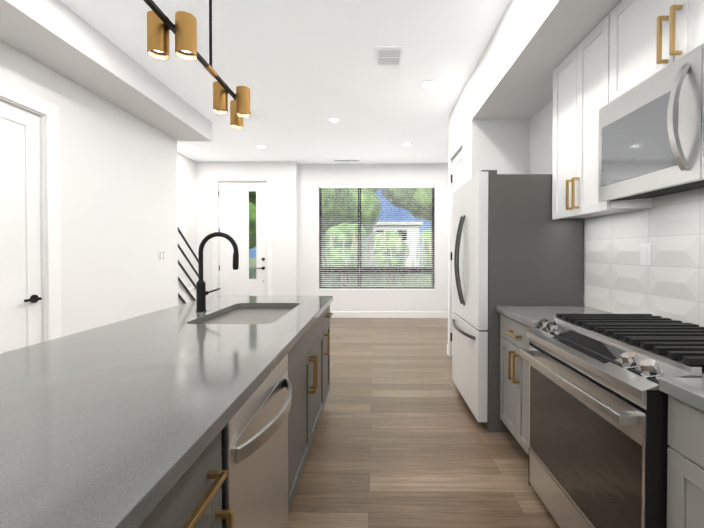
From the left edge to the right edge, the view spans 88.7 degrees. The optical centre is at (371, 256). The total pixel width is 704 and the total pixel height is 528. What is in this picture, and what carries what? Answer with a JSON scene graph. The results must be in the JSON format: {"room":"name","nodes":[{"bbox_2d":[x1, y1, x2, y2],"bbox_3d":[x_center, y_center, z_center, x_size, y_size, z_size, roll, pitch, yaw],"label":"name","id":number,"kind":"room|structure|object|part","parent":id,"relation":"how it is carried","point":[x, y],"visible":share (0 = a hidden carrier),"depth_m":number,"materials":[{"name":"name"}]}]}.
{"room":"kitchen","nodes":[
{"label":"kitchen","id":0,"kind":"room"},
{"bbox_2d":[0,0,215,336],"bbox_3d":[-2.451,-0.238,1.307,0.570,3.040,7.100,0,1,1],"label":"wall","id":1,"kind":"structure","parent":0,"point":[135,190],"depth_m":3.49,"materials":[{"name":"white paint"}]},
{"bbox_2d":[0,101,41,353],"bbox_3d":[-2.623,0.075,2.473,0.094,2.367,0.790,0,1,1],"label":"closet door","id":2,"kind":"structure","parent":1,"relation":"in","point":[20,273],"depth_m":2.70,"materials":[{"name":"white paint"}]},
{"bbox_3d":[-2.600,0.328,2.759,0.054,0.064,0.147,0,1,1],"label":"handle","id":3,"kind":"part","parent":2,"relation":"part of","materials":[{"name":"black metal"}]},
{"bbox_2d":[0,79,61,341],"bbox_3d":[-2.651,0.015,2.473,0.128,2.505,1.050,0,1,1],"label":"door frame","id":4,"kind":"structure","parent":1,"relation":"attached to","point":[50,220],"depth_m":2.89,"materials":[{"name":"white paint"}]},
{"bbox_2d":[159,250,166,260],"bbox_3d":[-2.582,-0.013,4.461,0.010,0.130,0.160,0,1,1],"label":"light switch","id":5,"kind":"object","parent":1,"relation":"attached to","point":[162,255],"visible":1,"depth_m":4.46,"materials":[{"name":"white plastic"}]},
{"bbox_2d":[218,182,266,295],"bbox_3d":[-2.490,-0.128,6.980,0.951,2.635,0.099,0,1,1],"label":"front door","id":6,"kind":"structure","parent":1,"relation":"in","point":[234,210],"depth_m":6.98,"materials":[{"name":"white paint"}]},
{"bbox_3d":[-2.511,-0.390,6.954,0.908,1.760,0.054,0,1,1],"label":"front door hardware","id":7,"kind":"part","parent":6,"relation":"part of","materials":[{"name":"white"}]},
{"bbox_2d":[249,191,255,278],"bbox_3d":[-2.299,-0.413,7.002,0.168,1.723,0.006,0,1,1],"label":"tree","id":8,"kind":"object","parent":6,"relation":"attached to","point":[251,233],"depth_m":7.00,"materials":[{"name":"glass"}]},
{"bbox_2d":[212,176,271,295],"bbox_3d":[-2.481,-0.173,6.990,1.155,2.765,0.138,0,1,1],"label":"door frame","id":9,"kind":"structure","parent":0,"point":[215,179],"depth_m":6.92,"materials":[{"name":"white paint"}]},
{"bbox_2d":[60,0,510,163],"bbox_3d":[0.545,-1.832,2.405,8.500,0.120,9.750,0,1,1],"label":"ceiling","id":10,"kind":"structure","parent":0,"point":[304,71],"depth_m":3.41,"materials":[{"name":"white paint"}]},
{"bbox_2d":[143,0,250,128],"bbox_3d":[-0.870,-1.327,1.949,0.206,0.876,1.200,0,1,1],"label":"pendant light","id":11,"kind":"object","parent":10,"relation":"hanging from","point":[160,25],"visible":1,"depth_m":1.59,"materials":[{"name":"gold metal"}]},
{"bbox_2d":[249,110,270,118],"bbox_3d":[-1.436,-1.789,4.538,0.280,0.019,0.280,0,1,1],"label":"ceiling vent","id":12,"kind":"object","parent":10,"relation":"in","point":[255,114],"depth_m":4.54,"materials":[{"name":"white metal"}]},
{"bbox_2d":[328,117,340,121],"bbox_3d":[-0.484,-1.799,4.740,0.169,0.006,0.169,-1,1,-44],"label":"recessed light","id":13,"kind":"object","parent":10,"relation":"in","point":[333,119],"depth_m":4.73,"materials":[{"name":"white paint"}]},
{"bbox_2d":[375,46,404,66],"bbox_3d":[0.162,-1.777,3.204,0.260,0.009,0.320,0,1,1],"label":"ceiling vent","id":14,"kind":"object","parent":10,"relation":"in","point":[389,56],"depth_m":3.19,"materials":[{"name":"white metal"}]},
{"bbox_2d":[419,80,435,87],"bbox_3d":[0.587,-1.786,3.730,0.169,0.006,0.169,-1,1,-44],"label":"recessed light","id":15,"kind":"object","parent":10,"relation":"in","point":[427,84],"depth_m":3.73,"materials":[{"name":"white paint"}]},
{"bbox_2d":[319,185,434,289],"bbox_3d":[0.112,-0.378,7.145,2.284,2.064,0.106,0,1,1],"label":"window blind","id":16,"kind":"structure","parent":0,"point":[359,269],"depth_m":7.14,"materials":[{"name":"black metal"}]},
{"bbox_2d":[330,312,447,317],"bbox_3d":[1.597,1.148,7.090,6.080,0.120,0.018,0,1,1],"label":"baseboard","id":17,"kind":"structure","parent":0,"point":[390,315],"depth_m":7.10,"materials":[{"name":"white paint"}]},
{"bbox_2d":[287,318,559,527],"bbox_3d":[0.544,1.328,2.400,8.500,0.120,9.660,0,1,1],"label":"floor","id":18,"kind":"structure","parent":0,"point":[403,437],"depth_m":2.35,"materials":[{"name":"brown wood"}]},
{"bbox_2d":[178,276,195,304],"bbox_3d":[-3.022,0.006,4.545,0.721,2.470,3.380,0,1,1],"label":"stairs","id":19,"kind":"structure","parent":18,"relation":"on","point":[184,294],"depth_m":5.13,"materials":[{"name":"white paint"}]},
{"bbox_2d":[178,228,198,303],"bbox_3d":[-2.631,0.278,5.186,0.028,1.491,0.708,0,1,1],"label":"stair railing","id":20,"kind":"object","parent":19,"relation":"attached to","point":[184,270],"visible":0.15,"depth_m":5.11,"materials":[{"name":"black metal"}]},
{"bbox_2d":[136,300,332,527],"bbox_3d":[-0.714,0.846,1.225,0.844,0.873,3.860,0,1,1],"label":"kitchen island","id":21,"kind":"object","parent":18,"relation":"on","point":[249,473],"depth_m":1.18,"materials":[{"name":"grey wood"}]},
{"bbox_2d":[0,296,331,527],"bbox_3d":[-0.879,0.389,1.221,1.055,0.040,3.900,0,1,1],"label":"island countertop","id":22,"kind":"structure","parent":21,"relation":"on","point":[97,424],"depth_m":0.91,"materials":[{"name":"grey stone"}]},
{"bbox_2d":[196,232,238,311],"bbox_3d":[-0.999,0.098,2.337,0.281,0.514,0.068,0,1,1],"label":"faucet","id":23,"kind":"object","parent":22,"relation":"on","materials":[{"name":"black metal"}]},
{"bbox_2d":[196,304,295,323],"bbox_3d":[-0.769,0.496,2.321,0.535,0.227,0.860,0,1,1],"label":"sink","id":24,"kind":"object","parent":22,"relation":"in","point":[243,313],"depth_m":2.42,"materials":[{"name":"silver metal"}]},
{"bbox_2d":[220,353,291,527],"bbox_3d":[-0.369,0.842,1.252,0.154,0.842,0.634,0,1,1],"label":"dishwasher","id":25,"kind":"object","parent":21,"relation":"in","point":[255,440],"depth_m":1.17,"materials":[{"name":"silver metal"}]},
{"bbox_2d":[500,314,528,455],"bbox_3d":[1.221,0.833,2.266,0.605,0.873,0.609,0,1,1],"label":"base cabinet","id":26,"kind":"object","parent":18,"relation":"on","point":[514,369],"depth_m":2.29,"materials":[{"name":"grey wood"}]},
{"bbox_2d":[497,306,612,329],"bbox_3d":[1.209,0.376,2.261,0.632,0.040,0.612,0,1,1],"label":"countertop","id":27,"kind":"structure","parent":26,"relation":"on","point":[530,316],"depth_m":2.33,"materials":[{"name":"grey stone"}]},
{"bbox_2d":[452,170,582,431],"bbox_3d":[1.114,0.317,3.014,0.812,1.887,0.875,0,1,1],"label":"refrigerator","id":28,"kind":"object","parent":18,"relation":"on","point":[514,243],"visible":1,"depth_m":2.58,"materials":[{"name":"grey metal"}]},
{"bbox_2d":[519,314,703,527],"bbox_3d":[1.147,0.795,1.535,0.724,0.967,0.845,0,1,1],"label":"range","id":29,"kind":"object","parent":18,"relation":"on","point":[598,423],"visible":0.98,"depth_m":1.39,"materials":[{"name":"silver metal"}]},
{"bbox_3d":[0.820,0.514,1.534,0.069,0.034,0.785,0,1,1],"label":"handle","id":30,"kind":"part","parent":29,"relation":"part of","materials":[{"name":"silver metal"}]},
{"bbox_2d":[667,398,703,527],"bbox_3d":[1.207,0.853,0.703,0.605,0.873,0.810,0,1,1],"label":"base cabinet","id":31,"kind":"object","parent":18,"relation":"on","point":[685,479],"depth_m":1.04,"materials":[{"name":"grey wood"}]},
{"bbox_2d":[659,377,703,413],"bbox_3d":[1.188,0.405,-0.022,0.632,0.040,2.253,0,1,1],"label":"countertop","id":32,"kind":"structure","parent":31,"relation":"on","point":[690,391],"depth_m":1.04,"materials":[{"name":"grey stone"}]},
{"bbox_2d":[449,0,621,356],"bbox_3d":[1.297,-0.236,1.158,0.682,3.040,6.870,0,1,1],"label":"wall","id":33,"kind":"structure","parent":0,"point":[504,109],"depth_m":2.98,"materials":[{"name":"white paint"}]},
{"bbox_2d":[450,148,462,340],"bbox_3d":[0.983,0.028,4.125,0.100,2.420,0.626,0,1,1],"label":"pantry door","id":34,"kind":"structure","parent":33,"relation":"in","point":[457,172],"depth_m":4.24,"materials":[{"name":"white paint"}]},
{"bbox_2d":[448,133,465,356],"bbox_3d":[0.974,-0.014,4.124,0.018,2.520,0.810,0,1,1],"label":"door frame","id":35,"kind":"structure","parent":33,"relation":"attached to","point":[462,141],"depth_m":4.45,"materials":[{"name":"white paint"}]},
{"bbox_2d":[552,15,651,219],"bbox_3d":[1.402,-0.789,2.243,0.245,1.045,0.609,0,1,1],"label":"upper cabinet","id":36,"kind":"object","parent":33,"relation":"attached to","point":[580,81],"depth_m":2.20,"materials":[{"name":"white wood"}]},
{"bbox_2d":[585,188,703,326],"bbox_3d":[1.509,0.002,0.702,0.008,0.746,3.715,0,1,1],"label":"tile backsplash","id":37,"kind":"structure","parent":33,"relation":"attached to","point":[667,283],"depth_m":1.93,"materials":[{"name":"white tile"}]},
{"bbox_2d":[640,243,651,265],"bbox_3d":[1.513,-0.012,1.984,0.007,0.120,0.080,0,1,1],"label":"outlet","id":38,"kind":"object","parent":37,"relation":"attached to","point":[645,253],"visible":1,"depth_m":1.98,"materials":[{"name":"white plastic"}]},
{"bbox_2d":[608,0,703,102],"bbox_3d":[1.396,-1.050,1.509,0.245,0.505,0.847,0,1,1],"label":"upper cabinet","id":39,"kind":"object","parent":33,"relation":"attached to","point":[623,47],"depth_m":1.67,"materials":[{"name":"white wood"}]},
{"bbox_2d":[598,43,703,201],"bbox_3d":[1.336,-0.541,1.516,0.363,0.500,0.841,0,1,1],"label":"microwave","id":40,"kind":"object","parent":39,"relation":"attached to","point":[651,136],"visible":1,"depth_m":1.55,"materials":[{"name":"silver metal"}]},
{"bbox_3d":[1.189,-0.539,1.390,0.072,0.409,0.026,0,1,1],"label":"handle","id":41,"kind":"part","parent":40,"relation":"part of","materials":[{"name":"silver metal"}]},
{"label":"outside","id":42,"kind":"structure","parent":0,"visible":0},
{"bbox_2d":[249,258,430,286],"bbox_3d":[0.413,0.928,48.622,120.000,0.200,82.500,0,1,1],"label":"ground","id":43,"kind":"structure","parent":42,"point":[337,275],"depth_m":19.73,"materials":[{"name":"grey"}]},
{"bbox_2d":[249,188,431,286],"bbox_3d":[-1.478,-4.071,21.995,28.506,10.477,23.252,0,1,1],"label":"trees","id":44,"kind":"object","parent":43,"relation":"on","point":[354,203],"depth_m":16.19,"materials":[{"name":"green plant"}]},
{"bbox_2d":[324,222,422,266],"bbox_3d":[0.084,-1.285,39.845,10.100,4.450,8.600,0,1,1],"label":"building","id":45,"kind":"structure","parent":43,"relation":"on","point":[369,264],"depth_m":35.81,"materials":[{"name":"grey"}]},
{"bbox_2d":[322,223,431,286],"bbox_3d":[0.474,0.251,9.244,4.734,2.168,1.639,0,1,1],"label":"pampas grass","id":46,"kind":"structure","parent":43,"relation":"on","point":[371,280],"depth_m":9.22,"materials":[{"name":"green"}]}
]}

